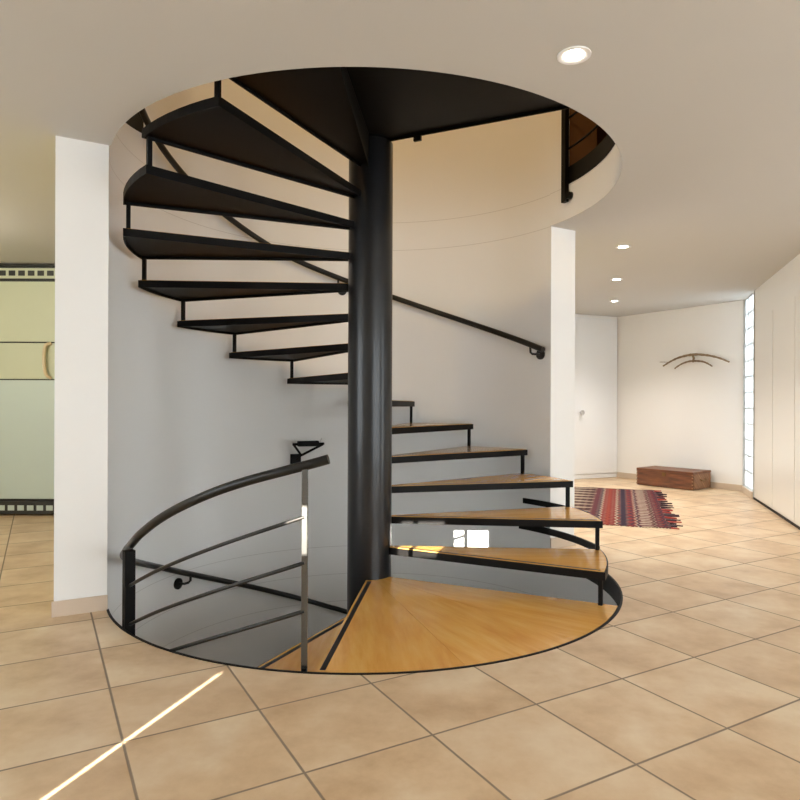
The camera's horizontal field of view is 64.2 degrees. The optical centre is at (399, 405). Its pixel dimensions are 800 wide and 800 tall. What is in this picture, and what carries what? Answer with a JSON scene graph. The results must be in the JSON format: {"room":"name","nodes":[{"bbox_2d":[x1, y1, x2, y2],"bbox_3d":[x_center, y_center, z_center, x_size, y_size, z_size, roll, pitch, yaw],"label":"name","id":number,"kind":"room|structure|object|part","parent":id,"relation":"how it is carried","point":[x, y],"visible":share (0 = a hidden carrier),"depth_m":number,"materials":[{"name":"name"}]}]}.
{"room":"stairwell hallway","nodes":[
{"label":"stairwell hallway","id":0,"kind":"room"},
{"bbox_2d":[123,123,142,145],"bbox_3d":[-1.796,-1.786,3.818,0.320,0.087,1.070,0,0,-11],"label":"wall","id":1,"kind":"structure","parent":0,"point":[135,134],"depth_m":4.17,"materials":[{"name":"paint"}]},
{"bbox_2d":[125,112,142,132],"bbox_3d":[-1.686,-2.246,3.862,0.096,0.941,0.893,0,0,-11],"label":"plate","id":2,"kind":"object","parent":1,"relation":"on","point":[136,122],"visible":0.13,"depth_m":4.21,"materials":[{"name":"black metal"}]},
{"bbox_2d":[569,134,614,183],"bbox_3d":[0.160,-1.697,3.401,3.078,0.125,1.451,0,0,-25],"label":"trim","id":3,"kind":"structure","parent":1,"relation":"attached to","point":[592,159],"depth_m":4.40,"materials":[{"name":"black metal"}]},
{"bbox_2d":[54,126,574,626],"bbox_3d":[-0.632,-0.133,4.932,3.600,3.208,1.790,0,0,-29],"label":"wall","id":4,"kind":"structure","parent":0,"point":[152,414],"depth_m":5.08,"materials":[{"name":"paint"}]},
{"bbox_2d":[51,595,107,617],"bbox_3d":[-1.670,1.046,3.330,0.262,0.080,0.012,0,0,-29],"label":"baseboard","id":5,"kind":"structure","parent":4,"relation":"attached to","point":[95,603],"depth_m":3.32,"materials":[{"name":"stone"}]},
{"bbox_2d":[290,438,323,463],"bbox_3d":[-0.801,0.391,5.466,0.275,0.223,0.165,0,0,-25],"label":"wall lamp","id":6,"kind":"object","parent":4,"relation":"attached to","point":[294,458],"visible":0.88,"depth_m":5.43,"materials":[{"name":"black metal"}]},
{"bbox_3d":[-0.898,0.459,5.491,0.085,0.085,0.040,0,0,-25],"label":"wall plate","id":7,"kind":"part","parent":6,"relation":"part of","materials":[{"name":"black metal"}]},
{"bbox_3d":[-0.777,0.395,5.414,0.259,0.157,0.134,0,0,0],"label":"arm","id":8,"kind":"part","parent":6,"relation":"part of","materials":[{"name":"black metal"}]},
{"bbox_2d":[139,108,544,359],"bbox_3d":[-0.524,-1.258,4.843,3.042,1.784,1.456,0,0,-27],"label":"wall handrail","id":9,"kind":"object","parent":4,"relation":"attached to","point":[540,353],"visible":0.55,"depth_m":5.22,"materials":[{"name":"black metal"}]},
{"bbox_2d":[107,574,622,674],"bbox_3d":[0.174,1.149,3.464,3.108,0.119,1.562,0,0,-29],"label":"trim","id":10,"kind":"structure","parent":4,"relation":"attached to","point":[610,585],"depth_m":2.82,"materials":[{"name":"black metal"}]},
{"bbox_2d":[550,535,575,547],"bbox_3d":[1.268,1.058,4.956,0.262,0.080,0.012,0,0,-29],"label":"baseboard","id":11,"kind":"structure","parent":4,"relation":"attached to","point":[555,542],"depth_m":4.93,"materials":[{"name":"stone"}]},
{"bbox_2d":[135,571,542,666],"bbox_3d":[-0.206,2.697,4.140,3.300,2.450,3.300,0,0,0],"label":"wall","id":12,"kind":"structure","parent":0,"point":[233,608],"depth_m":5.31,"materials":[{"name":"paint"}]},
{"bbox_2d":[120,455,346,670],"bbox_3d":[-0.993,1.017,4.119,1.400,1.635,3.003,0,0,0],"label":"guard railing","id":13,"kind":"object","parent":12,"relation":"attached to","point":[128,554],"visible":0.94,"depth_m":2.78,"materials":[{"name":"black metal"}]},
{"bbox_3d":[-1.337,1.038,3.144,0.050,0.650,0.045,0,0,-41],"label":"post","id":14,"kind":"part","parent":13,"relation":"part of","materials":[{"name":"black metal"}]},
{"bbox_3d":[-0.881,0.861,2.843,1.055,0.439,0.110,0,0,28],"label":"rail","id":15,"kind":"part","parent":13,"relation":"part of","materials":[{"name":"grey metal"}]},
{"bbox_3d":[-0.880,0.671,2.843,1.055,0.439,0.110,0,0,28],"label":"rail","id":16,"kind":"part","parent":13,"relation":"part of","materials":[{"name":"grey metal"}]},
{"bbox_3d":[-0.882,1.061,2.843,1.055,0.439,0.110,0,0,28],"label":"rail","id":17,"kind":"part","parent":13,"relation":"part of","materials":[{"name":"grey metal"}]},
{"bbox_3d":[-0.395,0.711,2.641,0.026,0.900,0.012,0,0,7],"label":"post","id":18,"kind":"part","parent":13,"relation":"part of","materials":[{"name":"grey metal"}]},
{"bbox_2d":[143,79,596,210],"bbox_3d":[-0.332,-2.972,5.216,3.495,2.472,1.428,0,0,-8],"label":"wall","id":19,"kind":"structure","parent":0,"point":[484,162],"depth_m":5.37,"materials":[{"name":"paint"}]},
{"bbox_2d":[0,477,799,799],"bbox_3d":[0.100,1.283,4.140,10.200,0.380,13.200,0,0,0],"label":"floor","id":20,"kind":"structure","parent":0,"point":[691,691],"depth_m":2.31,"materials":[{"name":"tile"}]},
{"bbox_2d":[0,265,54,513],"bbox_3d":[-3.614,-0.152,6.530,0.654,2.441,0.660,0,0,0],"label":"tall cabinet","id":21,"kind":"object","parent":20,"relation":"on","point":[27,292],"visible":0.72,"depth_m":6.26,"materials":[{"name":"green"}]},
{"bbox_2d":[0,501,53,513],"bbox_3d":[-3.619,1.004,6.259,0.654,0.120,0.026,0,0,0],"label":"grille","id":22,"kind":"object","parent":21,"relation":"attached to","point":[6,507],"depth_m":6.25,"materials":[{"name":"grey metal"}]},
{"bbox_2d":[0,268,54,278],"bbox_3d":[-3.610,-1.296,6.259,0.654,0.100,0.026,0,0,0],"label":"vent grille","id":23,"kind":"object","parent":21,"relation":"attached to","point":[5,273],"depth_m":6.25,"materials":[{"name":"green paint"}]},
{"bbox_3d":[-3.616,0.334,6.270,0.654,1.165,0.022,0,0,0],"label":"door","id":24,"kind":"part","parent":21,"relation":"part of","materials":[{"name":"green paint"}]},
{"bbox_3d":[-3.613,-0.436,6.270,0.654,0.352,0.022,0,0,0],"label":"door","id":25,"kind":"part","parent":21,"relation":"part of","materials":[{"name":"green paint"}]},
{"bbox_3d":[-3.611,-0.921,6.270,0.654,0.590,0.022,0,0,0],"label":"door","id":26,"kind":"part","parent":21,"relation":"part of","materials":[{"name":"green paint"}]},
{"bbox_3d":[-3.448,-0.440,6.236,0.089,0.372,0.039,0,0,-38],"label":"handle","id":27,"kind":"part","parent":21,"relation":"part of","materials":[{"name":"beige plastic"}]},
{"bbox_2d":[574,487,682,529],"bbox_3d":[1.988,1.095,7.252,2.083,0.011,2.797,0,0,19],"label":"rug","id":28,"kind":"object","parent":20,"relation":"on","point":[630,508],"visible":0.49,"depth_m":6.87,"materials":[{"name":"fabric"}]},
{"bbox_2d":[636,466,710,489],"bbox_3d":[3.747,0.985,8.728,0.485,0.234,0.838,0,0,-38],"label":"wooden chest","id":29,"kind":"object","parent":20,"relation":"on","point":[659,476],"visible":1,"depth_m":8.53,"materials":[{"name":"brown wood"}]},
{"bbox_3d":[3.741,0.882,8.741,0.480,0.028,0.810,0,0,-38],"label":"lid","id":30,"kind":"part","parent":29,"relation":"part of","materials":[{"name":"brown wood"}]},
{"bbox_3d":[3.989,0.999,8.426,0.450,0.190,0.012,0,0,-38],"label":"panel","id":31,"kind":"part","parent":29,"relation":"part of","materials":[{"name":"brown wood"}]},
{"bbox_2d":[0,0,799,316],"bbox_3d":[0.111,-1.558,4.140,10.200,0.354,13.200,0,0,0],"label":"ceiling","id":32,"kind":"structure","parent":0,"point":[698,101],"depth_m":2.74,"materials":[{"name":"paint"}]},
{"bbox_2d":[557,46,590,64],"bbox_3d":[0.684,-1.377,2.510,0.132,0.007,0.132,0,0,0],"label":"recessed light","id":33,"kind":"object","parent":32,"relation":"in","point":[573,57],"visible":1,"depth_m":2.51,"materials":[{"name":"white paint"}]},
{"bbox_2d":[561,109,598,202],"bbox_3d":[1.274,-2.074,4.159,0.162,1.154,1.142,0,0,0],"label":"guard railing","id":34,"kind":"object","parent":32,"relation":"attached to","point":[566,195],"visible":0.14,"depth_m":4.68,"materials":[{"name":"black metal"}]},
{"bbox_3d":[1.217,-2.072,4.702,0.035,1.150,0.050,0,0,-22],"label":"post","id":35,"kind":"part","parent":34,"relation":"part of","materials":[{"name":"black metal"}]},
{"bbox_3d":[1.287,-1.885,4.140,0.117,0.016,1.099,0,0,0],"label":"rail","id":36,"kind":"part","parent":34,"relation":"part of","materials":[{"name":"black metal"}]},
{"bbox_2d":[616,245,630,248],"bbox_3d":[1.931,-1.372,5.515,0.128,0.007,0.128,0,0,0],"label":"recessed light","id":37,"kind":"object","parent":32,"relation":"in","point":[619,246],"visible":1,"depth_m":5.51,"materials":[{"name":"white paint"}]},
{"bbox_2d":[575,314,616,478],"bbox_3d":[2.143,-0.135,9.401,2.600,2.474,0.120,0,0,-24],"label":"wall","id":38,"kind":"structure","parent":0,"point":[576,315],"depth_m":9.70,"materials":[{"name":"white paint"}]},
{"bbox_2d":[574,317,616,478],"bbox_3d":[2.970,-0.123,9.651,0.845,2.445,0.094,0,0,-23],"label":"door","id":39,"kind":"structure","parent":38,"relation":"in","point":[595,453],"depth_m":9.68,"materials":[{"name":"white paint"}]},
{"bbox_2d":[597,126,606,145],"bbox_3d":[-0.183,-2.972,8.200,8.400,2.472,0.120,0,0,0],"label":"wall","id":40,"kind":"structure","parent":0,"point":[601,134],"depth_m":8.14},
{"bbox_2d":[617,300,742,484],"bbox_3d":[3.951,-0.128,9.093,0.120,2.474,1.952,0,0,-34],"label":"wall","id":41,"kind":"structure","parent":0,"point":[689,415],"depth_m":8.98,"materials":[{"name":"white paint"}]},
{"bbox_2d":[617,472,740,490],"bbox_3d":[3.891,1.069,9.056,0.014,0.080,1.932,0,0,-34],"label":"baseboard","id":42,"kind":"structure","parent":41,"relation":"attached to","point":[717,485],"depth_m":8.52,"materials":[{"name":"stone"}]},
{"bbox_2d":[663,353,729,368],"bbox_3d":[4.047,-0.615,8.791,0.078,0.205,1.022,0,0,-35],"label":"wall ornament","id":43,"kind":"object","parent":41,"relation":"attached to","point":[693,354],"visible":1,"depth_m":8.74,"materials":[{"name":"metal"}]},
{"bbox_2d":[754,254,799,526],"bbox_3d":[3.830,-0.129,6.264,0.120,2.474,2.715,0,0,19],"label":"wall","id":44,"kind":"structure","parent":0,"point":[783,285],"depth_m":6.56,"materials":[{"name":"paint"}]},
{"bbox_2d":[742,290,754,496],"bbox_3d":[4.373,-0.123,7.893,0.120,2.482,0.735,0,0,19],"label":"window","id":45,"kind":"structure","parent":44,"relation":"in","point":[749,303],"depth_m":7.97,"materials":[{"name":"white glass"}]},
{"bbox_2d":[741,485,752,498],"bbox_3d":[4.305,1.070,7.916,0.014,0.080,0.701,0,0,19],"label":"baseboard","id":46,"kind":"structure","parent":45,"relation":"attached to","point":[744,489],"depth_m":7.84,"materials":[{"name":"stone"}]},
{"bbox_3d":[4.373,-0.164,7.893,0.080,2.365,0.647,0,0,19],"label":"glass pane","id":47,"kind":"part","parent":45,"relation":"part of","materials":[{"name":"white glass"}]},
{"bbox_2d":[753,293,799,529],"bbox_3d":[3.773,0.053,6.301,0.013,2.109,2.680,0,0,19],"label":"wardrobe","id":48,"kind":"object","parent":44,"relation":"in","point":[777,388],"depth_m":6.37,"materials":[{"name":"paint"}]},
{"bbox_3d":[-0.211,3.972,4.140,3.600,0.100,3.600,0,0,0],"label":"floor","id":49,"kind":"structure","parent":0,"visible":0},
{"bbox_2d":[123,67,618,672],"bbox_3d":[-0.167,1.093,4.108,3.012,5.659,3.012,0,0,0],"label":"spiral staircase","id":50,"kind":"structure","parent":49,"relation":"on","point":[390,624],"depth_m":3.74,"materials":[{"name":"black metal"}]},
{"bbox_3d":[-1.521,-1.057,3.574,0.023,0.143,0.020,0,0,-22],"label":"rod","id":51,"kind":"part","parent":50,"relation":"part of","materials":[{"name":"black metal"}]},
{"bbox_3d":[-1.636,-0.869,4.083,0.023,0.144,0.020,0,0,0],"label":"rod","id":52,"kind":"part","parent":50,"relation":"part of","materials":[{"name":"black metal"}]},
{"bbox_3d":[-1.233,-1.244,3.139,0.023,0.143,0.020,0,0,-43],"label":"rod","id":53,"kind":"part","parent":50,"relation":"part of","materials":[{"name":"black metal"}]},
{"bbox_3d":[-1.563,-0.680,4.600,0.023,0.143,0.020,0,0,20],"label":"rod","id":54,"kind":"part","parent":50,"relation":"part of","materials":[{"name":"black metal"}]},
{"bbox_3d":[-0.809,-1.431,2.834,0.020,0.143,0.023,0,0,26],"label":"rod","id":55,"kind":"part","parent":50,"relation":"part of","materials":[{"name":"black metal"}]},
{"bbox_3d":[-1.312,-0.490,5.056,0.023,0.143,0.020,0,0,40],"label":"rod","id":56,"kind":"part","parent":50,"relation":"part of","materials":[{"name":"black metal"}]},
{"bbox_3d":[-0.991,-0.960,3.836,1.347,0.044,0.602,0,0,0],"label":"frame","id":57,"kind":"part","parent":50,"relation":"part of","materials":[{"name":"black metal"}]},
{"bbox_3d":[-0.960,-1.148,3.777,0.575,0.044,1.346,0,0,45],"label":"frame","id":58,"kind":"part","parent":50,"relation":"part of","materials":[{"name":"black metal"}]},
{"bbox_3d":[-0.994,-0.771,4.342,1.343,0.044,0.581,0,0,0],"label":"frame","id":59,"kind":"part","parent":50,"relation":"part of","materials":[{"name":"black metal"}]},
{"bbox_3d":[-0.581,-1.335,3.384,1.346,0.044,0.575,0,0,-43],"label":"frame","id":60,"kind":"part","parent":50,"relation":"part of","materials":[{"name":"black metal"}]},
{"bbox_3d":[-0.872,-0.582,4.653,1.346,0.044,0.575,0,0,17],"label":"frame","id":61,"kind":"part","parent":50,"relation":"part of","materials":[{"name":"black metal"}]},
{"bbox_3d":[-0.646,-0.393,4.861,1.346,0.044,0.575,0,0,38],"label":"frame","id":62,"kind":"part","parent":50,"relation":"part of","materials":[{"name":"black metal"}]},
{"bbox_3d":[-0.914,-0.300,5.394,0.020,0.143,0.023,0,0,-29],"label":"rod","id":63,"kind":"part","parent":50,"relation":"part of","materials":[{"name":"black metal"}]},
{"bbox_3d":[-0.287,-1.522,3.295,0.575,0.044,1.346,0,0,26],"label":"frame","id":64,"kind":"part","parent":50,"relation":"part of","materials":[{"name":"black metal"}]},
{"bbox_3d":[-0.298,1.305,3.295,0.575,0.044,1.346,0,0,26],"label":"frame","id":65,"kind":"part","parent":50,"relation":"part of","materials":[{"name":"black metal"}]},
{"bbox_3d":[-0.592,-0.204,4.892,0.575,0.044,1.346,0,0,-8],"label":"frame","id":66,"kind":"part","parent":50,"relation":"part of","materials":[{"name":"black metal"}]},
{"bbox_3d":[-0.165,-0.014,4.945,0.587,0.044,1.338,0,0,0],"label":"frame","id":67,"kind":"part","parent":50,"relation":"part of","materials":[{"name":"black metal"}]},
{"bbox_3d":[0.098,0.081,5.556,0.020,0.143,0.023,0,0,13],"label":"rod","id":68,"kind":"part","parent":50,"relation":"part of","materials":[{"name":"black metal"}]},
{"bbox_3d":[0.233,0.176,4.875,0.575,0.044,1.346,0,0,10],"label":"frame","id":69,"kind":"part","parent":50,"relation":"part of","materials":[{"name":"black metal"}]},
{"bbox_3d":[0.437,-1.708,3.342,1.550,0.044,1.480,0,0,0],"label":"frame","id":70,"kind":"part","parent":50,"relation":"part of","materials":[{"name":"black metal"}]},
{"bbox_3d":[0.465,0.366,4.675,0.575,0.044,1.346,0,0,31],"label":"frame","id":71,"kind":"part","parent":50,"relation":"part of","materials":[{"name":"black metal"}]},
{"bbox_3d":[0.580,0.272,5.360,0.020,0.143,0.023,0,0,33],"label":"rod","id":72,"kind":"part","parent":50,"relation":"part of","materials":[{"name":"black metal"}]},
{"bbox_3d":[0.502,0.554,4.625,1.346,0.044,0.575,0,0,-15],"label":"frame","id":73,"kind":"part","parent":50,"relation":"part of","materials":[{"name":"black metal"}]},
{"bbox_3d":[0.605,0.743,4.282,1.341,0.044,0.584,0,0,0],"label":"frame","id":74,"kind":"part","parent":50,"relation":"part of","materials":[{"name":"black metal"}]},
{"bbox_3d":[0.582,0.932,3.802,1.346,0.044,0.575,0,0,4],"label":"frame","id":75,"kind":"part","parent":50,"relation":"part of","materials":[{"name":"black metal"}]},
{"bbox_3d":[0.962,0.462,5.005,0.023,0.143,0.020,0,0,-36],"label":"rod","id":76,"kind":"part","parent":50,"relation":"part of","materials":[{"name":"black metal"}]},
{"bbox_3d":[1.193,0.651,4.537,0.023,0.143,0.020,0,0,-15],"label":"rod","id":77,"kind":"part","parent":50,"relation":"part of","materials":[{"name":"black metal"}]},
{"bbox_3d":[1.242,0.840,4.018,0.023,0.143,0.020,0,0,6],"label":"rod","id":78,"kind":"part","parent":50,"relation":"part of","materials":[{"name":"black metal"}]},
{"bbox_3d":[1.105,1.028,3.515,0.023,0.143,0.020,0,0,27],"label":"rod","id":79,"kind":"part","parent":50,"relation":"part of","materials":[{"name":"black metal"}]}
]}

